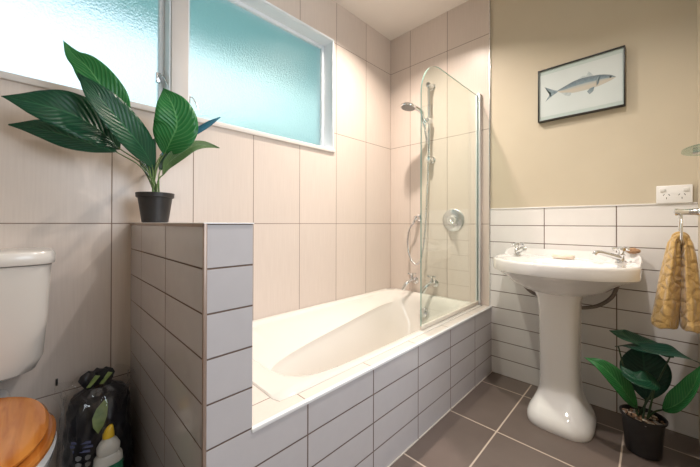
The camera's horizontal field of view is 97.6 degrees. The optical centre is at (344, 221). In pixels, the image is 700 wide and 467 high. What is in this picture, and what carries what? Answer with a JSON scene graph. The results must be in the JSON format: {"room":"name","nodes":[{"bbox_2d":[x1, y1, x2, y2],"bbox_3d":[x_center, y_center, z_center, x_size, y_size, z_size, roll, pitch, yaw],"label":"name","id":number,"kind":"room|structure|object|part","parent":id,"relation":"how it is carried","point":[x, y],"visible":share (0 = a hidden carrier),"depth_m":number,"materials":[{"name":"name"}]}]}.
{"room":"bathroom","nodes":[
{"label":"bathroom","id":0,"kind":"room"},
{"bbox_2d":[130,224,252,466],"bbox_3d":[-0.548,0.466,1.001,0.117,0.920,0.777,0,0,-45],"label":"wall partition","id":1,"kind":"structure","parent":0,"point":[166,330],"depth_m":0.76,"materials":[{"name":"white tile"}]},
{"bbox_2d":[130,223,203,226],"bbox_3d":[-0.588,0.008,0.959,0.005,0.009,0.781,0,0,-45],"label":"trim","id":2,"kind":"structure","parent":1,"relation":"attached to","point":[147,224],"depth_m":0.83,"materials":[{"name":"white tile"}]},
{"bbox_2d":[1,40,220,222],"bbox_3d":[-0.746,-0.283,1.113,0.677,0.572,0.233,0,0,-45],"label":"potted plant","id":3,"kind":"object","parent":2,"relation":"on","point":[100,121],"visible":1,"depth_m":1.02,"materials":[{"name":"green plant"}]},
{"bbox_3d":[-0.774,-0.170,1.143,0.132,0.170,0.029,0,0,-45],"label":"stem","id":4,"kind":"part","parent":3,"relation":"part of","materials":[{"name":"green plant"}]},
{"bbox_3d":[-0.752,-0.173,1.123,0.136,0.174,0.027,0,0,-45],"label":"stem","id":5,"kind":"part","parent":3,"relation":"part of","materials":[{"name":"green plant"}]},
{"bbox_3d":[-0.722,-0.052,1.167,0.128,0.112,0.128,0,0,-45],"label":"pot","id":6,"kind":"part","parent":3,"relation":"part of","materials":[{"name":"black plastic"}]},
{"bbox_3d":[-0.705,-0.133,1.162,0.028,0.094,0.015,0,0,-45],"label":"stem","id":7,"kind":"part","parent":3,"relation":"part of","materials":[{"name":"green plant"}]},
{"bbox_3d":[-0.709,-0.176,1.164,0.043,0.180,0.033,0,0,-45],"label":"stem","id":8,"kind":"part","parent":3,"relation":"part of","materials":[{"name":"green plant"}]},
{"bbox_3d":[-0.726,-0.147,1.197,0.009,0.124,0.062,0,0,-28],"label":"stem","id":9,"kind":"part","parent":3,"relation":"part of","materials":[{"name":"green plant"}]},
{"bbox_2d":[201,224,206,466],"bbox_3d":[-0.315,0.464,0.684,0.008,0.922,0.008,0,0,-45],"label":"trim","id":10,"kind":"structure","parent":1,"relation":"attached to","point":[204,242],"depth_m":0.68,"materials":[{"name":"beige metal"}]},
{"bbox_2d":[204,223,253,223],"bbox_3d":[-0.546,0.004,1.001,0.123,0.003,0.782,0,0,-45],"label":"trim","id":11,"kind":"structure","parent":1,"relation":"on","point":[204,223],"depth_m":0.72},
{"bbox_2d":[0,0,390,466],"bbox_3d":[-0.617,-0.269,1.597,2.900,2.395,0.160,0,0,-45],"label":"wall","id":12,"kind":"structure","parent":0,"point":[321,219],"depth_m":1.50,"materials":[{"name":"tile"}]},
{"bbox_2d":[0,0,170,106],"bbox_3d":[-1.155,-0.842,1.055,0.966,0.716,0.150,0,0,-45],"label":"window","id":13,"kind":"structure","parent":12,"relation":"in","point":[132,38],"depth_m":1.23,"materials":[{"name":"white glass"}]},
{"bbox_3d":[-1.173,-0.842,1.072,0.953,0.704,0.040,0,0,-45],"label":"sash","id":14,"kind":"part","parent":13,"relation":"part of","materials":[{"name":"white paint"}]},
{"bbox_2d":[0,70,334,152],"bbox_3d":[-0.797,-0.471,1.311,2.040,0.024,0.032,0,0,-45],"label":"trim","id":15,"kind":"structure","parent":12,"relation":"attached to","point":[4,75],"depth_m":1.27,"materials":[{"name":"white paint"}]},
{"bbox_2d":[171,0,187,100],"bbox_3d":[-0.777,-0.839,1.407,0.068,0.718,0.126,0,0,-45],"label":"trim","id":16,"kind":"structure","parent":12,"relation":"attached to","point":[179,8],"depth_m":1.36,"materials":[{"name":"white paint"}]},
{"bbox_2d":[188,0,331,147],"bbox_3d":[-0.449,-0.837,1.760,0.893,0.716,0.150,0,0,-45],"label":"window","id":17,"kind":"structure","parent":12,"relation":"in","point":[253,66],"depth_m":1.74,"materials":[{"name":"teal glass"}]},
{"bbox_3d":[-0.466,-0.837,1.778,0.881,0.704,0.040,0,0,-45],"label":"sash","id":18,"kind":"part","parent":17,"relation":"part of","materials":[{"name":"teal glass"}]},
{"bbox_2d":[260,0,333,40],"bbox_3d":[-0.758,-1.200,1.345,1.934,0.012,0.010,0,0,-45],"label":"trim","id":19,"kind":"structure","parent":12,"relation":"attached to","point":[264,1],"depth_m":1.81,"materials":[{"name":"white paint"}]},
{"bbox_2d":[332,41,333,148],"bbox_3d":[-0.079,-0.839,2.022,0.012,0.721,0.010,0,0,-45],"label":"trim","id":20,"kind":"structure","parent":12,"relation":"attached to","point":[332,41],"depth_m":2.02,"materials":[{"name":"white paint"}]},
{"bbox_2d":[252,305,491,466],"bbox_3d":[0.322,0.727,1.355,1.619,0.404,0.050,0,0,-45],"label":"bathtub surround","id":21,"kind":"structure","parent":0,"point":[372,419],"depth_m":1.14,"materials":[{"name":"white tile"}]},
{"bbox_2d":[252,384,294,415],"bbox_3d":[-0.461,0.574,1.123,0.180,0.104,0.727,0,0,-45],"label":"ledge","id":22,"kind":"object","parent":21,"relation":"attached to","point":[261,401],"visible":0.07,"depth_m":0.89,"materials":[{"name":"tile"}]},
{"bbox_2d":[251,306,491,432],"bbox_3d":[0.338,0.526,1.340,1.621,0.010,0.014,0,0,-45],"label":"trim","id":23,"kind":"structure","parent":21,"relation":"attached to","point":[258,426],"depth_m":1.00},
{"bbox_2d":[387,371,491,466],"bbox_3d":[0.342,0.927,1.335,1.619,0.005,0.004,0,0,-45],"label":"trim","id":24,"kind":"structure","parent":21,"relation":"attached to","point":[436,422],"depth_m":1.40,"materials":[{"name":"tile"}]},
{"bbox_2d":[489,0,490,304],"bbox_3d":[0.910,-0.468,1.925,0.010,1.984,0.007,0,0,-45],"label":"trim","id":25,"kind":"structure","parent":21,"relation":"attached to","point":[489,0],"depth_m":1.92,"materials":[{"name":"metal"}]},
{"bbox_2d":[333,0,468,40],"bbox_3d":[0.364,-1.509,0.623,2.900,0.080,2.890,0,0,-45],"label":"ceiling","id":26,"kind":"structure","parent":0,"point":[392,19],"depth_m":2.13,"materials":[{"name":"paint"}]},
{"bbox_2d":[131,372,699,466],"bbox_3d":[0.358,0.966,0.611,2.900,0.080,2.890,0,0,-45],"label":"floor","id":27,"kind":"structure","parent":0,"point":[491,426],"depth_m":1.29,"materials":[{"name":"brown tile"}]},
{"bbox_2d":[0,247,56,466],"bbox_3d":[-0.930,0.504,0.687,0.416,0.838,0.681,0,0,-45],"label":"toilet","id":28,"kind":"object","parent":27,"relation":"on","point":[28,433],"visible":1,"depth_m":0.86,"materials":[{"name":"white glazed ceramic"},{"name":"orange timber"}]},
{"bbox_3d":[-1.094,0.713,0.850,0.220,0.382,0.180,0,0,-45],"label":"bowl","id":29,"kind":"part","parent":28,"relation":"part of","materials":[{"name":"white ceramic"}]},
{"bbox_3d":[-0.871,0.483,0.628,0.380,0.023,0.426,0,0,-45],"label":"seat lid","id":30,"kind":"part","parent":28,"relation":"part of","materials":[{"name":"orange wood"}]},
{"bbox_3d":[-1.091,0.106,0.852,0.416,0.040,0.222,0,0,-45],"label":"cistern lid","id":31,"kind":"part","parent":28,"relation":"part of","materials":[{"name":"ceramic"}]},
{"bbox_3d":[-0.851,0.505,0.608,0.406,0.019,0.448,0,0,-45],"label":"seat","id":32,"kind":"part","parent":28,"relation":"part of","materials":[{"name":"orange wood"}]},
{"bbox_3d":[-0.867,0.719,0.623,0.408,0.408,0.502,0,0,-45],"label":"bowl","id":33,"kind":"part","parent":28,"relation":"part of","materials":[{"name":"white ceramic"}]},
{"bbox_2d":[52,366,135,466],"bbox_3d":[-0.857,0.718,1.059,0.226,0.414,0.246,0,0,-45],"label":"sack","id":34,"kind":"object","parent":27,"relation":"on","point":[103,401],"visible":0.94,"depth_m":1.02,"materials":[{"name":"black plastic"}]},
{"bbox_2d":[86,375,99,387],"bbox_3d":[-0.848,0.537,1.032,0.009,0.033,0.037,0,0,38],"label":"print","id":35,"kind":"object","parent":34,"relation":"on","point":[92,381],"depth_m":1.03,"materials":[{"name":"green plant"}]},
{"bbox_2d":[92,399,107,432],"bbox_3d":[-0.799,0.640,1.006,0.027,0.086,0.051,0,0,16],"label":"print","id":36,"kind":"object","parent":34,"relation":"attached to","point":[99,406],"depth_m":1.00,"materials":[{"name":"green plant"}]},
{"bbox_2d":[99,372,112,383],"bbox_3d":[-0.824,0.537,1.056,0.009,0.033,0.037,0,0,38],"label":"print","id":37,"kind":"object","parent":34,"relation":"on","point":[104,377],"depth_m":1.06,"materials":[{"name":"green plastic"}]},
{"bbox_2d":[93,424,122,466],"bbox_3d":[-0.730,0.777,0.945,0.075,0.296,0.058,0,0,-45],"label":"bottle","id":38,"kind":"object","parent":27,"relation":"on","point":[109,453],"visible":1,"depth_m":0.93,"materials":[{"name":"plastic"}]},
{"bbox_2d":[252,288,481,401],"bbox_3d":[0.086,0.700,1.668,1.510,0.361,0.725,0,0,-45],"label":"bathtub","id":39,"kind":"object","parent":27,"relation":"on","point":[294,352],"visible":0.49,"depth_m":1.63,"materials":[{"name":"white ceramic"}]},
{"bbox_2d":[420,66,481,329],"bbox_3d":[0.614,-0.149,1.718,0.704,1.336,0.030,0,0,-45],"label":"screen","id":40,"kind":"object","parent":39,"relation":"on","point":[478,96],"visible":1,"depth_m":1.94,"materials":[{"name":"clear glass"}]},
{"bbox_2d":[493,247,642,442],"bbox_3d":[1.018,0.541,1.466,0.478,0.782,0.580,0,0,-45],"label":"basin","id":41,"kind":"object","parent":27,"relation":"on","point":[559,406],"visible":0.99,"depth_m":1.40,"materials":[{"name":"white ceramic"}]},
{"bbox_2d":[511,242,526,255],"bbox_3d":[0.981,0.152,1.706,0.059,0.074,0.114,0,0,-12],"label":"tap","id":42,"kind":"object","parent":41,"relation":"on","point":[517,251],"visible":1,"depth_m":1.72,"materials":[{"name":"silver metal"}]},
{"bbox_3d":[0.972,0.158,1.692,0.027,0.051,0.093,0,0,4],"label":"spout","id":43,"kind":"part","parent":42,"relation":"part of","materials":[{"name":"silver metal"}]},
{"bbox_2d":[552,254,574,258],"bbox_3d":[1.114,0.177,1.565,0.056,0.022,0.098,0,0,-45],"label":"soap bar","id":44,"kind":"object","parent":41,"relation":"on","point":[558,256],"visible":1,"depth_m":1.55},
{"bbox_3d":[1.018,0.248,1.468,0.478,0.197,0.580,0,0,-45],"label":"basin bowl","id":45,"kind":"part","parent":41,"relation":"part of","materials":[{"name":"white ceramic"}]},
{"bbox_2d":[592,246,629,262],"bbox_3d":[1.231,0.151,1.415,0.163,0.074,0.059,0,0,-11],"label":"tap","id":46,"kind":"object","parent":41,"relation":"on","point":[619,257],"visible":1,"depth_m":1.41,"materials":[{"name":"silver metal"}]},
{"bbox_3d":[1.217,0.157,1.421,0.139,0.052,0.027,0,0,-3],"label":"spout","id":47,"kind":"part","parent":46,"relation":"part of","materials":[{"name":"silver metal"}]},
{"bbox_2d":[612,246,629,262],"bbox_3d":[1.282,0.152,1.425,0.062,0.074,0.062,0,0,-45],"label":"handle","id":48,"kind":"object","parent":46,"relation":"on","point":[619,257],"depth_m":1.41,"materials":[{"name":"silver metal"}]},
{"bbox_2d":[626,248,640,253],"bbox_3d":[1.350,0.137,1.436,0.032,0.030,0.052,0,0,-45],"label":"soap","id":49,"kind":"object","parent":41,"relation":"on","point":[632,250],"visible":0.81,"depth_m":1.43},
{"bbox_2d":[584,329,699,460],"bbox_3d":[1.173,0.689,1.218,0.244,0.482,0.334,0,0,-45],"label":"potted plant","id":50,"kind":"object","parent":27,"relation":"on","point":[643,370],"visible":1,"depth_m":1.21,"materials":[{"name":"green plant"}]},
{"bbox_3d":[1.168,0.658,1.263,0.068,0.277,0.011,0,0,31],"label":"stem","id":51,"kind":"part","parent":50,"relation":"part of","materials":[{"name":"green plant"}]},
{"bbox_3d":[1.206,0.856,1.241,0.144,0.150,0.144,0,0,-45],"label":"pot","id":52,"kind":"part","parent":50,"relation":"part of","materials":[{"name":"black plastic"}]},
{"bbox_3d":[1.216,0.758,1.244,0.053,0.078,0.007,0,0,-32],"label":"stem","id":53,"kind":"part","parent":50,"relation":"part of","materials":[{"name":"green plant"}]},
{"bbox_3d":[1.194,0.700,1.193,0.009,0.194,0.085,0,0,26],"label":"stem","id":54,"kind":"part","parent":50,"relation":"part of","materials":[{"name":"green plant"}]},
{"bbox_3d":[1.237,0.660,1.227,0.096,0.274,0.008,0,0,40],"label":"stem","id":55,"kind":"part","parent":50,"relation":"part of","materials":[{"name":"green plant"}]},
{"bbox_3d":[1.226,0.759,1.210,0.008,0.078,0.064,0,0,-11],"label":"stem","id":56,"kind":"part","parent":50,"relation":"part of","materials":[{"name":"green plant"}]},
{"bbox_2d":[390,0,698,439],"bbox_3d":[1.032,-0.264,1.898,0.140,2.395,1.745,0,0,-45],"label":"wall","id":57,"kind":"structure","parent":0,"point":[617,156],"depth_m":1.73,"materials":[{"name":"paint"}]},
{"bbox_2d":[401,272,418,289],"bbox_3d":[0.479,0.439,2.250,0.144,0.124,0.060,0,0,-38],"label":"tap","id":58,"kind":"object","parent":57,"relation":"attached to","point":[413,279],"visible":1,"depth_m":2.25,"materials":[{"name":"silver metal"}]},
{"bbox_3d":[0.468,0.459,2.248,0.127,0.083,0.037,0,0,-31],"label":"spout","id":59,"kind":"part","parent":58,"relation":"part of","materials":[{"name":"silver metal"}]},
{"bbox_2d":[408,272,415,279],"bbox_3d":[0.494,0.403,2.260,0.057,0.053,0.057,0,0,-45],"label":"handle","id":60,"kind":"object","parent":58,"relation":"on","point":[412,274],"depth_m":2.25,"materials":[{"name":"silver metal"}]},
{"bbox_2d":[400,82,435,264],"bbox_3d":[0.473,-0.338,2.154,0.290,1.305,0.200,0,0,-45],"label":"shower","id":61,"kind":"object","parent":57,"relation":"attached to","point":[407,106],"visible":0.96,"depth_m":2.17,"materials":[{"name":"silver metal"}]},
{"bbox_3d":[0.504,-0.729,2.106,0.159,0.145,0.043,0,0,-28],"label":"handle","id":62,"kind":"part","parent":61,"relation":"part of","materials":[{"name":"silver metal"}]},
{"bbox_3d":[0.593,-0.703,2.168,0.019,0.565,0.019,0,0,-45],"label":"slide rail","id":63,"kind":"part","parent":61,"relation":"part of","materials":[{"name":"silver metal"}]},
{"bbox_2d":[421,275,438,293],"bbox_3d":[0.592,0.438,2.137,0.144,0.124,0.060,0,0,-38],"label":"tap","id":64,"kind":"object","parent":57,"relation":"attached to","point":[435,283],"visible":1,"depth_m":2.13,"materials":[{"name":"silver metal"}]},
{"bbox_3d":[0.581,0.459,2.135,0.127,0.083,0.037,0,0,-31],"label":"spout","id":65,"kind":"part","parent":64,"relation":"part of","materials":[{"name":"silver metal"}]},
{"bbox_2d":[427,275,435,282],"bbox_3d":[0.607,0.403,2.146,0.057,0.053,0.057,0,0,-45],"label":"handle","id":66,"kind":"object","parent":64,"relation":"on","point":[431,276],"depth_m":2.14,"materials":[{"name":"silver metal"}]},
{"bbox_2d":[443,209,463,230],"bbox_3d":[0.715,-0.011,2.066,0.067,0.154,0.154,0,0,-45],"label":"shower valve","id":67,"kind":"object","parent":57,"relation":"attached to","point":[453,219],"visible":1,"depth_m":2.06,"materials":[{"name":"metal"}]},
{"bbox_2d":[538,45,625,122],"bbox_3d":[1.220,-0.701,1.602,0.028,0.288,0.363,0,0,-45],"label":"framed picture","id":68,"kind":"object","parent":57,"relation":"attached to","point":[593,83],"visible":1,"depth_m":1.58,"materials":[{"name":"paper"}]},
{"bbox_2d":[492,202,697,208],"bbox_3d":[1.213,-0.080,1.618,0.010,0.006,0.852,0,0,-45],"label":"trim","id":69,"kind":"structure","parent":57,"relation":"attached to","point":[693,202],"depth_m":1.55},
{"bbox_2d":[656,184,692,203],"bbox_3d":[1.462,-0.122,1.362,0.018,0.080,0.111,0,0,-45],"label":"power outlet","id":70,"kind":"object","parent":57,"relation":"attached to","point":[672,193],"visible":1,"depth_m":1.36,"materials":[{"name":"white plastic"}]},
{"bbox_2d":[697,0,699,443],"bbox_3d":[1.276,-0.268,0.993,0.806,2.395,0.120,0,0,-45],"label":"wall","id":71,"kind":"structure","parent":0,"point":[698,1],"depth_m":1.29,"materials":[{"name":"paint"}]},
{"bbox_2d":[674,208,699,246],"bbox_3d":[1.301,0.019,1.159,0.128,0.156,0.080,0,0,-45],"label":"towel ring","id":72,"kind":"object","parent":71,"relation":"attached to","point":[695,211],"visible":0.93,"depth_m":1.15,"materials":[{"name":"silver metal"}]},
{"bbox_2d":[650,231,699,333],"bbox_3d":[1.276,0.223,1.183,0.169,0.372,0.139,0,0,-45],"label":"towel","id":73,"kind":"object","parent":72,"relation":"hanging from","point":[677,297],"visible":0.93,"depth_m":1.15,"materials":[{"name":"gold fabric"}]},
{"bbox_3d":[1.301,-0.037,1.160,0.044,0.044,0.080,0,0,-45],"label":"post","id":74,"kind":"part","parent":72,"relation":"part of","materials":[{"name":"silver metal"}]},
{"bbox_2d":[681,150,699,154],"bbox_3d":[1.317,-0.263,1.161,0.258,0.017,0.058,0,0,-45],"label":"shelf bracket","id":75,"kind":"object","parent":71,"relation":"attached to","point":[693,152],"visible":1,"depth_m":1.15,"materials":[{"name":"silver metal"}]}
]}

